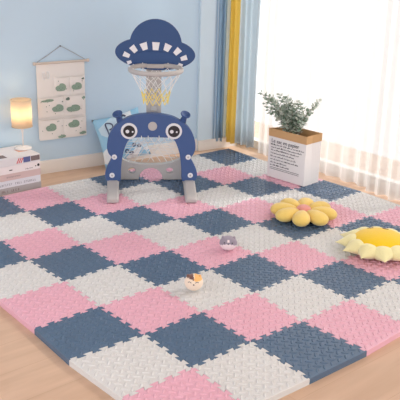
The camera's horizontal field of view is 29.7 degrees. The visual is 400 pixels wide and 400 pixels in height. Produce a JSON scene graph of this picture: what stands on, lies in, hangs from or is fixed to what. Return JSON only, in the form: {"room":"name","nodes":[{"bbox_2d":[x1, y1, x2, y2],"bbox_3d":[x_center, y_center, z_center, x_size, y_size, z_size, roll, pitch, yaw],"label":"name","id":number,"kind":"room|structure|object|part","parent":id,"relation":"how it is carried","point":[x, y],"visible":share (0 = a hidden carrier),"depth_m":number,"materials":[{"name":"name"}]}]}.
{"room":"children's room","nodes":[
{"label":"children's room","id":0,"kind":"room"},
{"bbox_2d":[0,0,199,160],"bbox_3d":[-1.760,-1.236,4.073,4.860,2.525,0.120,-11,23,-32],"label":"wall","id":1,"kind":"structure","parent":0,"point":[30,30],"depth_m":4.86,"materials":[{"name":"blue paint"}]},
{"bbox_2d":[33,45,88,140],"bbox_3d":[-0.876,-0.684,4.811,0.374,0.594,0.028,-11,23,-32],"label":"wall hanging","id":2,"kind":"object","parent":1,"relation":"attached to","point":[61,103],"visible":1,"depth_m":4.81,"materials":[{"name":"beige fabric"}]},
{"bbox_3d":[-0.870,-0.867,4.744,0.358,0.015,0.015,-11,23,-32],"label":"rod","id":3,"kind":"part","parent":2,"relation":"part of","materials":[{"name":"brown wood"}]},
{"bbox_2d":[40,137,235,174],"bbox_3d":[-1.757,-0.057,4.414,4.840,0.077,0.036,-11,23,-32],"label":"baseboard","id":4,"kind":"structure","parent":1,"relation":"attached to","point":[94,160],"depth_m":5.10,"materials":[{"name":"white paint"}]},
{"bbox_2d":[196,0,230,149],"bbox_3d":[0.157,-1.582,5.207,0.355,2.525,0.022,-11,23,-32],"label":"wall","id":5,"kind":"structure","parent":1,"relation":"attached to","point":[208,29],"depth_m":5.38,"materials":[{"name":"blue paint"}]},
{"bbox_2d":[213,0,227,140],"bbox_3d":[0.161,-1.554,5.195,0.085,2.369,0.045,-3,20,-13],"label":"curtain","id":6,"kind":"object","parent":1,"relation":"hanging from","point":[223,3],"visible":1,"depth_m":5.41,"materials":[{"name":"blue fabric"}]},
{"bbox_2d":[226,0,240,144],"bbox_3d":[0.256,-1.548,5.219,0.041,2.392,0.112,-14,25,-38],"label":"curtain","id":7,"kind":"object","parent":1,"relation":"hanging from","point":[235,4],"visible":0.88,"depth_m":5.43,"materials":[{"name":"yellow fabric"}]},
{"bbox_2d":[0,121,399,399],"bbox_3d":[-0.775,0.694,2.566,7.250,0.060,9.500,-14,25,-38],"label":"floor","id":8,"kind":"structure","parent":0,"point":[29,369],"depth_m":2.77,"materials":[{"name":"brown wood"}]},
{"bbox_2d":[0,181,40,195],"bbox_3d":[-1.191,-0.093,4.616,0.360,0.040,0.246,-15,25,-38],"label":"book","id":9,"kind":"object","parent":8,"relation":"on","point":[11,190],"visible":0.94,"depth_m":4.55,"materials":[{"name":"white paper"}]},
{"bbox_2d":[0,175,40,188],"bbox_3d":[-1.192,-0.133,4.601,0.360,0.044,0.246,-15,25,-38],"label":"book","id":10,"kind":"object","parent":9,"relation":"on","point":[32,179],"visible":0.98,"depth_m":4.54,"materials":[{"name":"white paper"}]},
{"bbox_2d":[0,168,40,181],"bbox_3d":[-1.189,-0.173,4.588,0.360,0.040,0.246,-15,25,-38],"label":"book","id":11,"kind":"object","parent":10,"relation":"on","point":[23,174],"visible":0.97,"depth_m":4.53,"materials":[{"name":"paper"}]},
{"bbox_2d":[0,161,39,175],"bbox_3d":[-1.189,-0.214,4.573,0.360,0.046,0.246,-14,25,-38],"label":"book","id":12,"kind":"object","parent":11,"relation":"on","point":[33,165],"visible":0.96,"depth_m":4.51,"materials":[{"name":"white paper"}]},
{"bbox_2d":[0,145,39,167],"bbox_3d":[-1.186,-0.258,4.559,0.360,0.046,0.246,-14,25,-38],"label":"book","id":13,"kind":"object","parent":12,"relation":"on","point":[9,156],"visible":0.98,"depth_m":4.54,"materials":[{"name":"white paper"}]},
{"bbox_2d":[10,97,32,150],"bbox_3d":[-1.088,-0.463,4.617,0.129,0.307,0.129,-14,25,-38],"label":"table lamp","id":14,"kind":"object","parent":13,"relation":"on","point":[21,108],"visible":1,"depth_m":4.56,"materials":[{"name":"beige fabric"}]},
{"bbox_3d":[-1.086,-0.529,4.593,0.124,0.164,0.124,-14,25,-38],"label":"lamp shade","id":15,"kind":"part","parent":14,"relation":"part of","materials":[{"name":"fabric"}]},
{"bbox_3d":[-1.089,-0.414,4.634,0.026,0.176,0.026,-14,25,-38],"label":"lamp stem","id":16,"kind":"part","parent":14,"relation":"part of","materials":[{"name":"white metal"}]},
{"bbox_2d":[23,156,29,162],"bbox_3d":[-1.038,-0.244,4.527,0.046,0.033,0.001,-14,25,-38],"label":"picture","id":17,"kind":"object","parent":13,"relation":"attached to","point":[25,159],"depth_m":4.53},
{"bbox_2d":[31,155,39,160],"bbox_3d":[-0.995,-0.255,4.561,0.058,0.030,0.001,-14,25,-38],"label":"print","id":18,"kind":"object","parent":13,"relation":"attached to","point":[36,157],"depth_m":4.56},
{"bbox_2d":[91,107,150,168],"bbox_3d":[-0.523,-0.418,5.072,0.406,0.368,0.138,-11,23,-32],"label":"pillow","id":19,"kind":"object","parent":8,"relation":"on","point":[103,127],"visible":0.42,"depth_m":5.00,"materials":[{"name":"blue fabric"}]},
{"bbox_2d":[105,123,112,134],"bbox_3d":[-0.589,-0.465,4.991,0.073,0.088,0.046,-11,23,-32],"label":"print","id":20,"kind":"object","parent":19,"relation":"attached to","point":[108,126],"depth_m":4.98,"materials":[{"name":"fabric"}]},
{"bbox_2d":[0,148,399,399],"bbox_3d":[0.070,0.195,3.916,2.429,0.029,2.435,-14,25,-38],"label":"play mat","id":21,"kind":"object","parent":8,"relation":"on","point":[122,369],"depth_m":3.38,"materials":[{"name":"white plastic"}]},
{"bbox_2d":[105,19,196,202],"bbox_3d":[-0.284,-0.546,4.447,0.558,0.996,0.565,0,19,-5],"label":"toy","id":22,"kind":"object","parent":21,"relation":"on","point":[155,46],"visible":1,"depth_m":4.47,"materials":[{"name":"blue plastic"}]},
{"bbox_3d":[-0.525,-0.098,4.585,0.076,0.046,0.565,0,19,-5],"label":"rail","id":23,"kind":"part","parent":22,"relation":"part of","materials":[{"name":"grey plastic"}]},
{"bbox_3d":[-0.293,-0.318,4.551,0.558,0.419,0.044,0,19,-5],"label":"arch panel","id":24,"kind":"part","parent":22,"relation":"part of","materials":[{"name":"blue plastic"}]},
{"bbox_3d":[-0.278,-0.647,4.547,0.090,0.400,0.026,0,19,-5],"label":"post","id":25,"kind":"part","parent":22,"relation":"part of","materials":[{"name":"grey plastic"}]},
{"bbox_3d":[-0.069,-0.099,4.624,0.076,0.046,0.565,0,19,-5],"label":"rail","id":26,"kind":"part","parent":22,"relation":"part of","materials":[{"name":"grey plastic"}]},
{"bbox_2d":[184,273,202,290],"bbox_3d":[-0.027,0.358,3.286,0.082,0.076,0.080,2,19,0],"label":"ball","id":27,"kind":"object","parent":21,"relation":"on","point":[193,282],"visible":1,"depth_m":3.26,"materials":[{"name":"white plastic"}]},
{"bbox_2d":[219,235,236,249],"bbox_3d":[0.140,0.211,3.718,0.088,0.074,0.085,2,19,2],"label":"ball","id":28,"kind":"object","parent":21,"relation":"on","point":[227,242],"visible":1,"depth_m":3.69,"materials":[{"name":"grey plastic"}]},
{"bbox_2d":[267,125,322,185],"bbox_3d":[0.597,-0.285,4.804,0.157,0.324,0.303,-17,27,-42],"label":"paper bag","id":29,"kind":"object","parent":21,"relation":"on","point":[292,158],"visible":1,"depth_m":4.74,"materials":[{"name":"white paper"}]},
{"bbox_2d":[257,89,321,134],"bbox_3d":[0.543,-0.416,4.829,0.151,0.537,0.494,-17,27,-42],"label":"eucalyptus plant","id":30,"kind":"object","parent":29,"relation":"in","point":[293,122],"visible":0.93,"depth_m":4.75,"materials":[{"name":"green plant"}]},
{"bbox_2d":[270,197,336,226],"bbox_3d":[0.572,0.062,4.170,0.350,0.075,0.350,15,23,33],"label":"cushion","id":31,"kind":"object","parent":21,"relation":"on","point":[301,212],"visible":1,"depth_m":4.10,"materials":[{"name":"yellow fabric"}]},
{"bbox_3d":[0.572,0.054,4.168,0.084,0.060,0.084,-14,25,-38],"label":"flower","id":32,"kind":"part","parent":31,"relation":"part of","materials":[{"name":"pink fabric"}]},
{"bbox_2d":[336,226,399,261],"bbox_3d":[0.893,0.208,3.750,0.430,0.112,0.430,-14,25,-38],"label":"cushion","id":33,"kind":"object","parent":21,"relation":"on","point":[375,242],"visible":1,"depth_m":3.66,"materials":[{"name":"yellow fabric"}]},
{"bbox_3d":[2.006,-0.938,3.530,0.120,2.525,5.360,-14,25,-38],"label":"wall","id":34,"kind":"structure","parent":0,"visible":0},
{"bbox_2d":[258,0,385,186],"bbox_3d":[0.769,-1.348,4.734,0.040,2.419,0.984,-14,25,-38],"label":"sheer curtain","id":35,"kind":"object","parent":34,"relation":"hanging from","point":[372,2],"visible":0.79,"depth_m":4.86,"materials":[{"name":"white fabric"}]},
{"bbox_2d":[252,137,399,193],"bbox_3d":[1.912,-0.835,3.679,0.060,2.225,4.840,-14,25,-38],"label":"window","id":36,"kind":"structure","parent":34,"relation":"in","point":[333,167],"depth_m":4.97,"materials":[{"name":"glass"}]},
{"bbox_2d":[366,0,399,197],"bbox_3d":[2.190,-0.737,3.121,0.069,2.424,3.436,-14,25,-38],"label":"sheer curtain","id":37,"kind":"object","parent":34,"relation":"hanging from","point":[395,1],"visible":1,"depth_m":4.50,"materials":[{"name":"white fabric"}]},
{"bbox_3d":[0.304,-1.564,1.219,5.320,0.100,7.400,-14,25,-38],"label":"ceiling","id":38,"kind":"structure","parent":0,"visible":0},
{"bbox_2d":[235,0,260,147],"bbox_3d":[0.351,-1.512,5.099,0.167,2.374,0.047,19,26,40],"label":"curtain","id":39,"kind":"object","parent":38,"relation":"hanging from","point":[250,9],"visible":1,"depth_m":5.31,"materials":[{"name":"blue fabric"}]}
]}

